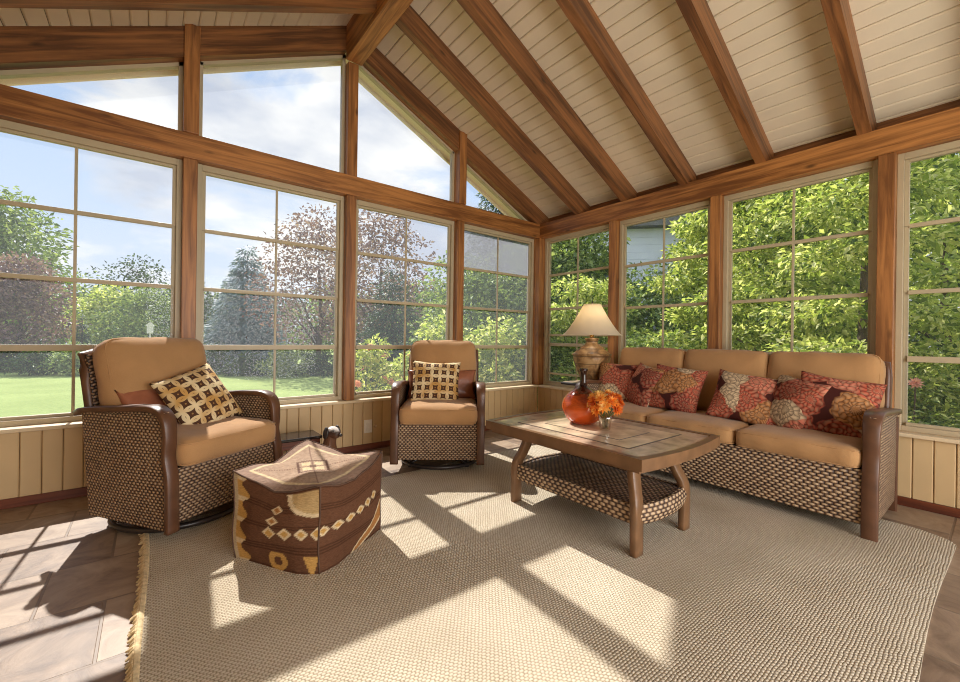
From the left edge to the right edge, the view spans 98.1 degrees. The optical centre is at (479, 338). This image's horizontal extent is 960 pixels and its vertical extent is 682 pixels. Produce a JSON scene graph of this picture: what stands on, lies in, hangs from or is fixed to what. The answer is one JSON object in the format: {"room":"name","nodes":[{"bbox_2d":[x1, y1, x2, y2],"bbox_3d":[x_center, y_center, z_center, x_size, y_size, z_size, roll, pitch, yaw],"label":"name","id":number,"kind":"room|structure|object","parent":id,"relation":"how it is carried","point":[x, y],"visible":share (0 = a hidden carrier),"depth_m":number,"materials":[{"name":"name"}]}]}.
{"room":"sunroom","nodes":[
{"label":"sunroom","id":0,"kind":"room"},
{"bbox_2d":[0,387,536,499],"bbox_3d":[-1.233,0.832,3.910,4.950,0.482,0.120,1,0,-38],"label":"wall","id":1,"kind":"structure","parent":0,"point":[45,461],"depth_m":2.73,"materials":[{"name":"paint"}]},
{"bbox_2d":[0,119,182,426],"bbox_3d":[-2.715,-0.397,2.793,1.153,1.891,0.090,1,0,-38],"label":"window","id":2,"kind":"structure","parent":1,"relation":"in","point":[9,127],"depth_m":2.79,"materials":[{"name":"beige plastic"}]},
{"bbox_2d":[0,425,488,509],"bbox_3d":[-1.201,1.025,3.850,4.930,0.058,0.018,1,0,-38],"label":"baseboard","id":3,"kind":"structure","parent":1,"relation":"attached to","point":[8,503],"depth_m":2.66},
{"bbox_2d":[0,384,537,433],"bbox_3d":[-1.232,0.582,3.899,4.894,0.026,0.175,1,0,-38],"label":"sill","id":4,"kind":"structure","parent":1,"relation":"on","point":[74,424],"depth_m":3.53,"materials":[{"name":"paint"}]},
{"bbox_2d":[180,157,197,338],"bbox_3d":[-2.200,-0.390,3.144,0.090,1.891,0.140,1,0,-38],"label":"post","id":5,"kind":"object","parent":4,"relation":"on","point":[190,166],"visible":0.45,"depth_m":3.09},
{"bbox_2d":[342,195,356,399],"bbox_3d":[-1.239,-0.377,3.906,0.090,1.891,0.140,1,0,-38],"label":"post","id":6,"kind":"object","parent":4,"relation":"on","point":[349,261],"visible":0.8,"depth_m":3.85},
{"bbox_2d":[0,84,539,238],"bbox_3d":[-1.212,-1.413,3.922,4.950,0.183,0.170,1,0,-38],"label":"tie beam","id":7,"kind":"structure","parent":6,"relation":"on","point":[17,105],"depth_m":3.21,"materials":[{"name":"wood"}]},
{"bbox_2d":[0,62,182,130],"bbox_3d":[-2.689,-1.791,2.786,1.168,0.582,0.050,1,0,-38],"label":"window","id":8,"kind":"structure","parent":7,"relation":"on","point":[65,71],"depth_m":2.86,"materials":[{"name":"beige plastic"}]},
{"bbox_2d":[183,24,200,134],"bbox_3d":[-2.172,-1.918,3.134,0.096,0.800,0.165,1,0,-38],"label":"post","id":9,"kind":"object","parent":7,"relation":"on","point":[191,64],"visible":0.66,"depth_m":3.07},
{"bbox_2d":[199,54,345,172],"bbox_3d":[-1.713,-2.083,3.556,1.143,1.143,0.050,1,0,-38],"label":"window","id":10,"kind":"structure","parent":7,"relation":"on","point":[244,62],"depth_m":3.62,"materials":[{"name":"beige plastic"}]},
{"bbox_2d":[344,61,358,176],"bbox_3d":[-1.216,-2.026,3.906,0.096,1.042,0.140,1,0,-38],"label":"post","id":11,"kind":"object","parent":7,"relation":"on","point":[352,70],"visible":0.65,"depth_m":3.85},
{"bbox_2d":[354,63,454,201],"bbox_3d":[-0.754,-2.070,4.316,1.161,1.143,0.050,1,0,-38],"label":"window","id":12,"kind":"structure","parent":7,"relation":"on","point":[362,69],"depth_m":4.39,"materials":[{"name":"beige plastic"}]},
{"bbox_2d":[454,131,466,204],"bbox_3d":[-0.234,-1.887,4.669,0.096,0.792,0.165,1,0,-38],"label":"post","id":13,"kind":"object","parent":7,"relation":"on","point":[460,166],"visible":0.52,"depth_m":4.61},
{"bbox_2d":[453,220,464,340],"bbox_3d":[-0.263,-0.363,4.679,0.090,1.891,0.140,1,0,-38],"label":"post","id":14,"kind":"object","parent":4,"relation":"on","point":[458,284],"visible":0.45,"depth_m":4.62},
{"bbox_2d":[196,164,343,404],"bbox_3d":[-1.748,-0.384,3.560,1.137,1.891,0.090,1,0,-38],"label":"window","id":15,"kind":"structure","parent":1,"relation":"in","point":[203,170],"depth_m":3.55,"materials":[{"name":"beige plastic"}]},
{"bbox_2d":[354,200,453,398],"bbox_3d":[-0.779,-0.370,4.327,1.155,1.891,0.090,1,0,-38],"label":"window","id":16,"kind":"structure","parent":1,"relation":"in","point":[360,204],"depth_m":4.32,"materials":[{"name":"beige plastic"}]},
{"bbox_2d":[463,224,533,387],"bbox_3d":[0.205,-0.357,5.107,1.175,1.891,0.090,1,0,-38],"label":"window","id":17,"kind":"structure","parent":1,"relation":"in","point":[485,250],"depth_m":5.15,"materials":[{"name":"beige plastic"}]},
{"bbox_2d":[0,0,551,104],"bbox_3d":[0.458,-2.271,1.797,5.800,1.516,5.960,1,0,-38],"label":"roof","id":18,"kind":"structure","parent":0,"point":[452,0],"depth_m":3.57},
{"bbox_2d":[0,53,518,218],"bbox_3d":[-1.327,-2.105,4.047,5.800,1.576,0.220,1,0,-38],"label":"soffit","id":19,"kind":"structure","parent":18,"relation":"attached to","point":[364,81],"depth_m":3.90,"materials":[{"name":"paint"}]},
{"bbox_2d":[0,349,924,416],"bbox_3d":[0.735,1.480,5.400,120.000,0.235,120.000,1,0,-38],"label":"lawn","id":20,"kind":"structure","parent":0,"point":[23,394],"depth_m":11.62,"materials":[{"name":"green plant"}]},
{"bbox_2d":[0,344,71,375],"bbox_3d":[-16.113,0.769,15.238,2.297,1.181,1.924,1,0,-34],"label":"shrub","id":21,"kind":"object","parent":20,"relation":"on","point":[25,365],"visible":0.64,"depth_m":14.96,"materials":[{"name":"green plant"}]},
{"bbox_2d":[0,185,78,333],"bbox_3d":[-25.814,-3.522,21.697,8.729,9.528,7.511,1,0,41],"label":"leafy tree","id":22,"kind":"object","parent":20,"relation":"on","point":[8,236],"visible":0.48,"depth_m":22.14,"materials":[{"name":"green plant"}]},
{"bbox_2d":[0,250,91,357],"bbox_3d":[-19.415,-1.224,17.493,4.473,5.076,3.975,1,0,-19],"label":"tree","id":23,"kind":"object","parent":20,"relation":"on","point":[23,292],"visible":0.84,"depth_m":17.38,"materials":[{"name":"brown plant"}]},
{"bbox_2d":[33,340,87,375],"bbox_3d":[-14.836,0.725,15.521,2.193,1.344,2.045,1,0,9],"label":"shrub","id":24,"kind":"object","parent":20,"relation":"on","point":[63,359],"visible":0.51,"depth_m":15.03,"materials":[{"name":"green plant"}]},
{"bbox_2d":[10,267,121,351],"bbox_3d":[-30.962,-2.001,31.952,7.920,6.842,8.024,1,0,12],"label":"leafy tree","id":25,"kind":"object","parent":20,"relation":"on","point":[78,287],"visible":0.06,"depth_m":31.46,"materials":[{"name":"green plant"}]},
{"bbox_2d":[58,280,154,344],"bbox_3d":[-20.499,-0.910,22.845,4.638,4.634,4.905,1,0,-12],"label":"leafy tree","id":26,"kind":"object","parent":20,"relation":"on","point":[95,294],"visible":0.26,"depth_m":22.06,"materials":[{"name":"green plant"}]},
{"bbox_2d":[79,253,170,321],"bbox_3d":[-24.588,-2.456,29.743,5.767,7.438,5.823,1,0,27],"label":"leafy tree","id":27,"kind":"object","parent":20,"relation":"on","point":[137,274],"visible":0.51,"depth_m":29.62,"materials":[{"name":"green plant"}]},
{"bbox_2d":[77,287,205,344],"bbox_3d":[-16.952,-0.682,20.946,5.175,4.177,4.751,1,0,16],"label":"leafy tree","id":28,"kind":"object","parent":20,"relation":"on","point":[154,310],"visible":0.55,"depth_m":20.23,"materials":[{"name":"green plant"}]},
{"bbox_2d":[213,350,282,376],"bbox_3d":[-8.496,0.924,15.540,2.414,1.120,1.737,1,0,-4],"label":"shrub","id":29,"kind":"object","parent":20,"relation":"on","point":[246,363],"visible":0.77,"depth_m":15.21,"materials":[{"name":"green plant"}]},
{"bbox_2d":[203,245,296,373],"bbox_3d":[-10.107,-1.063,17.972,4.514,5.949,4.517,1,0,13],"label":"spruce","id":30,"kind":"object","parent":20,"relation":"on","point":[227,331],"visible":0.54,"depth_m":17.36,"materials":[{"name":"green plant"}]},
{"bbox_2d":[253,341,309,377],"bbox_3d":[-7.018,0.785,15.297,1.969,1.406,2.204,1,0,8],"label":"shrub","id":31,"kind":"object","parent":20,"relation":"on","point":[281,366],"visible":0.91,"depth_m":15.00,"materials":[{"name":"green plant"}]},
{"bbox_2d":[286,351,332,375],"bbox_3d":[-6.374,0.973,15.999,2.233,1.045,2.147,1,0,-16],"label":"shrub","id":32,"kind":"object","parent":20,"relation":"on","point":[316,365],"visible":0.68,"depth_m":15.77,"materials":[{"name":"green plant"}]},
{"bbox_2d":[239,203,394,358],"bbox_3d":[-6.916,-1.991,17.092,6.092,6.956,5.456,1,0,40],"label":"tree","id":33,"kind":"object","parent":20,"relation":"on","point":[317,337],"visible":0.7,"depth_m":16.37,"materials":[{"name":"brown plant"}]},
{"bbox_2d":[273,285,394,357],"bbox_3d":[-10.415,-1.289,30.474,7.223,5.880,8.290,1,0,44],"label":"leafy tree","id":34,"kind":"object","parent":20,"relation":"on","point":[326,342],"visible":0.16,"depth_m":29.40,"materials":[{"name":"green plant"}]},
{"bbox_2d":[305,208,443,365],"bbox_3d":[-3.684,-1.799,15.026,4.556,6.644,3.917,1,0,-29],"label":"tree","id":35,"kind":"object","parent":20,"relation":"on","point":[391,239],"visible":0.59,"depth_m":14.68,"materials":[{"name":"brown plant"}]},
{"bbox_2d":[355,262,418,390],"bbox_3d":[-2.636,-0.293,12.503,2.958,4.089,2.960,1,0,35],"label":"fir tree","id":36,"kind":"object","parent":20,"relation":"on","point":[380,317],"visible":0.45,"depth_m":12.24,"materials":[{"name":"green plant"}]},
{"bbox_2d":[381,276,465,354],"bbox_3d":[-2.707,-1.254,27.867,8.076,6.107,7.851,1,0,13],"label":"leafy tree","id":37,"kind":"object","parent":20,"relation":"on","point":[419,297],"visible":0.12,"depth_m":26.71,"materials":[{"name":"green plant"}]},
{"bbox_2d":[403,250,522,379],"bbox_3d":[-0.367,-0.206,9.373,3.007,3.562,3.052,1,0,29],"label":"leafy tree","id":38,"kind":"object","parent":20,"relation":"on","point":[466,301],"visible":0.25,"depth_m":8.98,"materials":[{"name":"green plant"}]},
{"bbox_2d":[503,231,644,379],"bbox_3d":[2.091,-0.943,9.622,3.305,5.106,3.417,1,0,-8],"label":"leafy tree","id":39,"kind":"object","parent":20,"relation":"on","point":[568,248],"visible":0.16,"depth_m":8.79,"materials":[{"name":"green plant"}]},
{"bbox_2d":[626,261,706,346],"bbox_3d":[4.705,-0.299,12.465,4.656,4.010,4.726,1,0,42],"label":"leafy tree","id":40,"kind":"object","parent":20,"relation":"on","point":[640,322],"visible":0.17,"depth_m":11.70,"materials":[{"name":"green plant"}]},
{"bbox_2d":[561,201,805,348],"bbox_3d":[7.173,-2.432,17.000,10.000,8.000,6.800,1,0,10],"label":"neighbor house","id":41,"kind":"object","parent":20,"relation":"on","point":[646,243],"visible":0.02,"depth_m":14.19,"materials":[{"name":"grey"}]},
{"bbox_2d":[639,211,775,350],"bbox_3d":[4.780,-0.524,9.044,3.240,4.352,2.613,1,0,-7],"label":"tree","id":42,"kind":"object","parent":20,"relation":"on","point":[681,317],"visible":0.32,"depth_m":8.72,"materials":[{"name":"green plant"}]},
{"bbox_2d":[680,176,958,419],"bbox_3d":[4.892,-0.809,6.417,3.125,4.903,3.434,1,0,-40],"label":"tree","id":43,"kind":"object","parent":20,"relation":"on","point":[757,332],"visible":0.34,"depth_m":6.22,"materials":[{"name":"green plant"}]},
{"bbox_2d":[813,152,959,424],"bbox_3d":[7.391,-0.899,6.097,3.679,5.158,3.619,1,0,-4],"label":"tree","id":44,"kind":"object","parent":20,"relation":"on","point":[942,278],"visible":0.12,"depth_m":6.16,"materials":[{"name":"green plant"}]},
{"bbox_3d":[0.037,1.506,2.296,10.950,0.130,10.800,1,0,-38],"label":"garden bed","id":45,"kind":"object","parent":20,"relation":"on","visible":0},
{"bbox_2d":[355,333,398,391],"bbox_3d":[-1.468,0.737,5.754,0.892,1.637,0.949,1,0,-37],"label":"rose bush","id":46,"kind":"object","parent":45,"relation":"on","point":[370,359],"visible":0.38,"depth_m":5.65,"materials":[{"name":"green plant"}]},
{"bbox_2d":[390,309,491,388],"bbox_3d":[-0.528,0.566,6.312,1.556,1.998,1.599,1,0,16],"label":"leafy shrub","id":47,"kind":"object","parent":45,"relation":"on","point":[433,333],"visible":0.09,"depth_m":6.18,"materials":[{"name":"green plant"}]},
{"bbox_2d":[469,313,525,382],"bbox_3d":[0.127,0.569,6.650,1.609,2.008,1.684,1,0,31],"label":"leafy shrub","id":48,"kind":"object","parent":45,"relation":"on","point":[501,352],"visible":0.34,"depth_m":6.46,"materials":[{"name":"green plant"}]},
{"bbox_2d":[464,253,573,373],"bbox_3d":[1.105,-0.203,9.220,2.752,3.588,2.943,1,0,36],"label":"leafy tree","id":49,"kind":"object","parent":45,"relation":"on","point":[519,302],"visible":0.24,"depth_m":8.74,"materials":[{"name":"green plant"}]},
{"bbox_2d":[481,314,573,411],"bbox_3d":[0.918,0.553,7.192,1.764,2.068,1.781,1,0,-29],"label":"leafy shrub","id":50,"kind":"object","parent":45,"relation":"on","point":[523,317],"visible":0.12,"depth_m":6.95,"materials":[{"name":"green plant"}]},
{"bbox_2d":[550,271,651,381],"bbox_3d":[1.844,0.224,7.411,2.344,2.752,2.340,1,0,38],"label":"tree","id":51,"kind":"object","parent":45,"relation":"on","point":[596,290],"visible":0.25,"depth_m":7.11,"materials":[{"name":"green plant"}]},
{"bbox_2d":[741,155,959,427],"bbox_3d":[4.073,-0.383,4.666,2.336,4.024,2.414,1,0,-32],"label":"tree","id":52,"kind":"object","parent":45,"relation":"on","point":[848,193],"visible":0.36,"depth_m":4.37,"materials":[{"name":"green plant"}]},
{"bbox_2d":[908,329,959,426],"bbox_3d":[4.578,0.747,4.101,1.366,1.675,1.733,1,0,41],"label":"shrub","id":53,"kind":"object","parent":45,"relation":"on","point":[933,382],"visible":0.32,"depth_m":4.02,"materials":[{"name":"green plant"}]},
{"bbox_2d":[908,369,959,426],"bbox_3d":[4.080,0.846,4.413,1.515,1.467,1.510,1,0,-34],"label":"shrub","id":54,"kind":"object","parent":45,"relation":"on","point":[936,399],"visible":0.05,"depth_m":4.00,"materials":[{"name":"green plant"}]},
{"bbox_2d":[0,0,959,217],"bbox_3d":[0.491,-2.219,1.754,5.503,1.317,5.450,1,0,-38],"label":"ceiling","id":55,"kind":"structure","parent":0,"point":[782,53],"depth_m":3.20,"materials":[{"name":"paint"}]},
{"bbox_2d":[0,26,346,69],"bbox_3d":[-2.259,-2.153,3.066,2.560,1.449,0.120,1,0,-38],"label":"ceiling beam","id":56,"kind":"structure","parent":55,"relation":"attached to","point":[21,47],"depth_m":2.93,"materials":[{"name":"wood"}]},
{"bbox_2d":[0,0,376,13],"bbox_3d":[-1.837,-2.137,2.533,2.560,1.469,0.076,1,0,-38],"label":"rafter","id":57,"kind":"object","parent":55,"relation":"attached to","point":[275,6],"visible":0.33,"depth_m":2.63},
{"bbox_2d":[346,0,412,65],"bbox_3d":[0.513,-2.688,1.734,0.150,0.330,5.400,1,0,-38],"label":"ridge beam","id":58,"kind":"structure","parent":55,"relation":"attached to","point":[364,33],"depth_m":3.50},
{"bbox_2d":[362,48,548,223],"bbox_3d":[-0.142,-2.115,4.742,2.600,1.468,0.120,1,0,-38],"label":"rafter","id":59,"kind":"object","parent":55,"relation":"attached to","point":[377,64],"visible":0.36,"depth_m":4.49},
{"bbox_2d":[395,5,589,214],"bbox_3d":[0.280,-2.119,4.209,2.600,1.448,0.076,1,0,-38],"label":"rafter","id":60,"kind":"object","parent":55,"relation":"attached to","point":[410,22],"visible":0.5,"depth_m":3.99,"materials":[{"name":"wood"}]},
{"bbox_2d":[457,0,636,201],"bbox_3d":[0.662,-2.114,3.727,2.600,1.448,0.076,1,0,-38],"label":"rafter","id":61,"kind":"object","parent":55,"relation":"attached to","point":[483,13],"visible":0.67,"depth_m":3.62,"materials":[{"name":"wood"}]},
{"bbox_2d":[556,0,695,184],"bbox_3d":[1.050,-2.108,3.237,2.600,1.448,0.076,1,0,-38],"label":"rafter","id":62,"kind":"object","parent":55,"relation":"attached to","point":[580,13],"visible":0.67,"depth_m":3.29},
{"bbox_2d":[675,0,773,163],"bbox_3d":[1.444,-2.103,2.740,2.600,1.448,0.076,1,0,-38],"label":"rafter","id":63,"kind":"object","parent":55,"relation":"attached to","point":[697,14],"visible":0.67,"depth_m":2.95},
{"bbox_2d":[549,99,959,221],"bbox_3d":[2.560,-1.470,3.446,0.030,0.233,5.520,1,0,-38],"label":"trim","id":64,"kind":"structure","parent":55,"relation":"attached to","point":[956,103],"depth_m":3.35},
{"bbox_2d":[820,0,876,135],"bbox_3d":[1.838,-2.097,2.242,2.600,1.448,0.076,1,0,-38],"label":"rafter","id":65,"kind":"object","parent":55,"relation":"attached to","point":[837,13],"visible":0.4,"depth_m":2.61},
{"bbox_2d":[0,430,959,681],"bbox_3d":[0.476,1.137,1.747,5.250,0.120,5.700,1,0,-38],"label":"floor","id":66,"kind":"structure","parent":0,"point":[68,579],"depth_m":1.74,"materials":[{"name":"stone"}]},
{"bbox_2d":[73,337,281,535],"bbox_3d":[-1.790,0.513,2.530,0.874,1.040,0.756,1,0,19],"label":"wicker armchair","id":67,"kind":"object","parent":66,"relation":"on","point":[149,470],"visible":0.85,"depth_m":2.26,"materials":[{"name":"wicker"}]},
{"bbox_2d":[114,389,177,420],"bbox_3d":[-1.877,0.404,2.559,0.154,0.241,0.582,1,0,17],"label":"throw pillow","id":68,"kind":"object","parent":67,"relation":"on","point":[150,396],"visible":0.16,"depth_m":2.37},
{"bbox_2d":[93,337,206,404],"bbox_3d":[-2.002,0.263,2.602,0.303,0.545,0.629,1,0,19],"label":"cushion","id":69,"kind":"object","parent":67,"relation":"on","point":[123,365],"depth_m":2.42,"materials":[{"name":"fabric"}]},
{"bbox_2d":[149,363,242,424],"bbox_3d":[-1.724,0.373,2.572,0.237,0.432,0.469,1,0,13],"label":"throw pillow","id":70,"kind":"object","parent":67,"relation":"on","point":[195,396],"visible":0.94,"depth_m":2.50,"materials":[{"name":"fabric"}]},
{"bbox_2d":[176,416,275,466],"bbox_3d":[-1.694,0.583,2.498,0.669,0.176,0.640,1,0,19],"label":"seat cushion","id":71,"kind":"object","parent":67,"relation":"on","point":[197,445],"depth_m":2.36,"materials":[{"name":"fabric"}]},
{"bbox_2d":[280,430,322,455],"bbox_3d":[-1.464,0.907,3.307,0.340,0.285,0.260,1,0,-38],"label":"side table","id":72,"kind":"object","parent":66,"relation":"on","point":[289,440],"visible":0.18,"depth_m":3.26,"materials":[{"name":"black paint"}]},
{"bbox_2d":[390,340,485,469],"bbox_3d":[-0.342,0.533,3.661,0.756,1.040,0.874,1,0,-2],"label":"wicker armchair","id":73,"kind":"object","parent":66,"relation":"on","point":[426,429],"visible":0.84,"depth_m":3.29,"materials":[{"name":"wicker"}]},
{"bbox_2d":[410,360,459,400],"bbox_3d":[-0.384,0.374,3.613,0.441,0.358,0.196,1,0,-9],"label":"throw pillow","id":74,"kind":"object","parent":73,"relation":"on","point":[435,381],"visible":0.95,"depth_m":3.56,"materials":[{"name":"fabric"}]},
{"bbox_2d":[399,398,477,425],"bbox_3d":[-0.339,0.602,3.558,0.640,0.176,0.669,1,0,-2],"label":"seat cushion","id":75,"kind":"object","parent":73,"relation":"on","point":[461,411],"depth_m":3.25,"materials":[{"name":"fabric"}]},
{"bbox_2d":[407,370,475,398],"bbox_3d":[-0.344,0.409,3.744,0.622,0.262,0.149,1,0,-4],"label":"throw pillow","id":76,"kind":"object","parent":73,"relation":"on","point":[466,377],"visible":0.28,"depth_m":3.71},
{"bbox_2d":[409,340,476,390],"bbox_3d":[-0.346,0.285,3.888,0.629,0.545,0.303,1,0,-2],"label":"cushion","id":77,"kind":"object","parent":73,"relation":"on","point":[464,353],"depth_m":3.83,"materials":[{"name":"fabric"}]},
{"bbox_2d":[123,445,955,681],"bbox_3d":[0.371,1.062,2.275,3.545,0.024,2.780,1,0,-38],"label":"area rug","id":78,"kind":"object","parent":66,"relation":"on","point":[459,580],"visible":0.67,"depth_m":1.71,"materials":[{"name":"carpet"}]},
{"bbox_2d":[232,439,382,573],"bbox_3d":[-0.856,0.818,2.134,0.564,0.457,0.565,1,0,18],"label":"pouf","id":79,"kind":"object","parent":78,"relation":"on","point":[305,511],"visible":1,"depth_m":1.94,"materials":[{"name":"fabric"}]},
{"bbox_2d":[486,409,719,558],"bbox_3d":[0.698,0.804,2.544,0.820,0.525,1.180,1,0,-38],"label":"coffee table","id":80,"kind":"object","parent":78,"relation":"on","point":[598,468],"visible":0.99,"depth_m":2.33,"materials":[{"name":"wood"}]},
{"bbox_2d":[562,368,603,424],"bbox_3d":[0.662,0.367,2.670,0.270,0.352,0.270,1,0,-38],"label":"glass bottle","id":81,"kind":"object","parent":80,"relation":"on","point":[575,409],"visible":0.91,"depth_m":2.59,"materials":[{"name":"orange"}]},
{"bbox_2d":[522,454,677,502],"bbox_3d":[0.698,0.843,2.544,0.470,0.017,0.900,1,0,-38],"label":"shelf","id":82,"kind":"object","parent":80,"relation":"attached to","point":[593,478],"depth_m":2.49,"materials":[{"name":"wicker"}]},
{"bbox_2d":[587,389,624,427],"bbox_3d":[0.746,0.421,2.481,0.229,0.245,0.228,1,0,-38],"label":"flower vase","id":83,"kind":"object","parent":80,"relation":"on","point":[605,403],"visible":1,"depth_m":2.44,"materials":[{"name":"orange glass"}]},
{"bbox_2d":[561,380,579,385],"bbox_3d":[1.112,0.768,4.332,0.400,0.635,0.390,1,0,-38],"label":"end table","id":84,"kind":"object","parent":66,"relation":"on","point":[574,382],"visible":0.09,"depth_m":4.30,"materials":[{"name":"metal"}]},
{"bbox_2d":[563,301,621,379],"bbox_3d":[1.155,0.033,4.307,0.600,0.835,0.600,1,0,-38],"label":"table lamp","id":85,"kind":"object","parent":84,"relation":"on","point":[592,320],"visible":0.95,"depth_m":4.17,"materials":[{"name":"ceramic"}]},
{"bbox_2d":[572,338,610,379],"bbox_3d":[1.153,0.221,4.307,0.392,0.458,0.392,1,0,-38],"label":"lamp base","id":86,"kind":"object","parent":85,"relation":"on","point":[589,356],"depth_m":4.18,"materials":[{"name":"ceramic"}]},
{"bbox_2d":[574,347,901,541],"bbox_3d":[1.812,0.589,3.286,0.849,1.013,2.078,1,0,-38],"label":"wicker sofa","id":87,"kind":"object","parent":66,"relation":"on","point":[848,478],"visible":0.54,"depth_m":2.68,"materials":[{"name":"brown wicker"}]},
{"bbox_2d":[598,362,638,401],"bbox_3d":[1.308,0.424,3.966,0.402,0.381,0.208,1,0,38],"label":"throw pillow","id":88,"kind":"object","parent":87,"relation":"on","point":[616,378],"visible":0.62,"depth_m":3.93,"materials":[{"name":"fabric"}]},
{"bbox_2d":[605,402,670,421],"bbox_3d":[1.338,0.657,3.723,0.648,0.165,0.659,1,0,-38],"label":"seat cushion","id":89,"kind":"object","parent":87,"relation":"on","point":[631,411],"depth_m":3.44,"materials":[{"name":"fabric"}]},
{"bbox_2d":[626,363,664,406],"bbox_3d":[1.452,0.426,3.738,0.212,0.404,0.421,1,0,-4],"label":"throw pillow","id":90,"kind":"object","parent":87,"relation":"on","point":[641,384],"visible":0.84,"depth_m":3.63,"materials":[{"name":"fabric"}]},
{"bbox_2d":[620,347,685,367],"bbox_3d":[1.607,0.352,3.934,0.284,0.544,0.657,1,0,-38],"label":"cushion","id":91,"kind":"object","parent":87,"relation":"on","point":[648,356],"depth_m":3.86,"materials":[{"name":"fabric"}]},
{"bbox_2d":[648,364,708,412],"bbox_3d":[1.630,0.419,3.483,0.222,0.394,0.442,1,0,-36],"label":"throw pillow","id":92,"kind":"object","parent":87,"relation":"on","point":[678,389],"visible":0.93,"depth_m":3.40,"materials":[{"name":"fabric"}]},
{"bbox_2d":[647,410,753,443],"bbox_3d":[1.732,0.662,3.224,0.649,0.164,0.659,1,0,-38],"label":"seat cushion","id":93,"kind":"object","parent":87,"relation":"on","point":[728,429],"depth_m":3.01,"materials":[{"name":"fabric"}]},
{"bbox_2d":[684,349,769,410],"bbox_3d":[2.003,0.358,3.434,0.284,0.543,0.657,1,0,-38],"label":"cushion","id":94,"kind":"object","parent":87,"relation":"on","point":[746,362],"depth_m":3.39,"materials":[{"name":"fabric"}]},
{"bbox_2d":[705,369,777,424],"bbox_3d":[1.955,0.438,3.070,0.483,0.396,0.253,1,0,42],"label":"throw pillow","id":95,"kind":"object","parent":87,"relation":"on","point":[741,397],"visible":0.91,"depth_m":3.02,"materials":[{"name":"fabric"}]},
{"bbox_2d":[736,424,861,467],"bbox_3d":[2.129,0.667,2.724,0.649,0.165,0.659,1,0,-38],"label":"seat cushion","id":96,"kind":"object","parent":87,"relation":"on","point":[808,448],"depth_m":2.53,"materials":[{"name":"fabric"}]},
{"bbox_2d":[770,375,831,428],"bbox_3d":[2.132,0.446,2.887,0.237,0.394,0.439,1,0,-2],"label":"throw pillow","id":97,"kind":"object","parent":87,"relation":"on","point":[793,398],"visible":0.82,"depth_m":2.78,"materials":[{"name":"fabric"}]},
{"bbox_2d":[767,351,885,407],"bbox_3d":[2.398,0.362,2.935,0.285,0.544,0.657,1,0,-38],"label":"cushion","id":98,"kind":"object","parent":87,"relation":"on","point":[861,367],"depth_m":2.85,"materials":[{"name":"fabric"}]},
{"bbox_2d":[801,370,886,437],"bbox_3d":[2.289,0.435,2.684,0.237,0.429,0.464,1,0,-43],"label":"throw pillow","id":99,"kind":"object","parent":87,"relation":"on","point":[840,411],"visible":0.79,"depth_m":2.62,"materials":[{"name":"fabric"}]},
{"bbox_2d":[538,387,959,508],"bbox_3d":[2.467,0.883,3.321,0.120,0.482,5.400,1,0,-38],"label":"wall","id":100,"kind":"structure","parent":0,"point":[929,471],"depth_m":2.70,"materials":[{"name":"paint"}]},
{"bbox_2d":[543,224,608,387],"bbox_3d":[1.183,-0.343,5.052,0.090,1.891,1.011,1,0,-38],"label":"window","id":101,"kind":"structure","parent":100,"relation":"in","point":[548,242],"depth_m":5.31,"materials":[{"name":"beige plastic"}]},
{"bbox_2d":[618,200,709,363],"bbox_3d":[1.852,-0.334,4.207,0.090,1.891,0.967,1,0,-38],"label":"window","id":102,"kind":"structure","parent":100,"relation":"in","point":[624,224],"depth_m":4.27,"materials":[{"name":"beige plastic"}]},
{"bbox_2d":[533,384,959,444],"bbox_3d":[2.421,0.632,3.371,0.175,0.026,5.540,1,0,-38],"label":"sill","id":103,"kind":"structure","parent":100,"relation":"on","point":[954,440],"depth_m":2.71,"materials":[{"name":"paint"}]},
{"bbox_2d":[532,238,544,384],"bbox_3d":[0.769,-0.349,5.477,0.170,1.891,0.170,1,0,-38],"label":"post","id":104,"kind":"object","parent":103,"relation":"on","point":[539,244],"visible":0.63,"depth_m":5.39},
{"bbox_2d":[607,220,619,363],"bbox_3d":[1.489,-0.339,4.593,0.140,1.891,0.088,1,0,-38],"label":"post","id":105,"kind":"object","parent":103,"relation":"on","point":[614,226],"visible":0.45,"depth_m":4.54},
{"bbox_2d":[708,195,723,348],"bbox_3d":[2.144,-0.330,3.766,0.140,1.891,0.088,1,0,-38],"label":"post","id":106,"kind":"object","parent":103,"relation":"on","point":[716,202],"visible":0.45,"depth_m":3.72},
{"bbox_2d":[875,152,896,407],"bbox_3d":[2.830,-0.321,2.900,0.140,1.891,0.088,1,0,-38],"label":"post","id":107,"kind":"object","parent":103,"relation":"on","point":[887,163],"visible":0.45,"depth_m":2.85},
{"bbox_2d":[722,159,877,354],"bbox_3d":[2.522,-0.325,3.361,0.090,1.891,1.017,1,0,-38],"label":"window","id":108,"kind":"structure","parent":100,"relation":"in","point":[871,167],"depth_m":3.33,"materials":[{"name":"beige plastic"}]},
{"bbox_2d":[894,140,959,437],"bbox_3d":[3.199,-0.316,2.507,0.090,1.891,0.987,1,0,-38],"label":"window","id":109,"kind":"structure","parent":100,"relation":"in","point":[904,160],"depth_m":2.84,"materials":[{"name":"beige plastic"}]},
{"bbox_2d":[897,495,959,517],"bbox_3d":[2.410,1.074,3.278,0.018,0.058,5.400,1,0,-38],"label":"baseboard","id":110,"kind":"structure","parent":100,"relation":"attached to","point":[901,500],"depth_m":2.67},
{"bbox_3d":[2.218,-0.872,-0.417,5.150,3.945,0.120,1,0,-38],"label":"wall","id":111,"kind":"structure","parent":0,"visible":0},
{"bbox_2d":[540,106,959,238],"bbox_3d":[2.510,-1.362,3.330,0.170,0.183,5.400,1,0,-38],"label":"wall plate","id":112,"kind":"object","parent":111,"relation":"attached to","point":[942,127],"visible":0.8,"depth_m":3.31,"materials":[{"name":"wood"}]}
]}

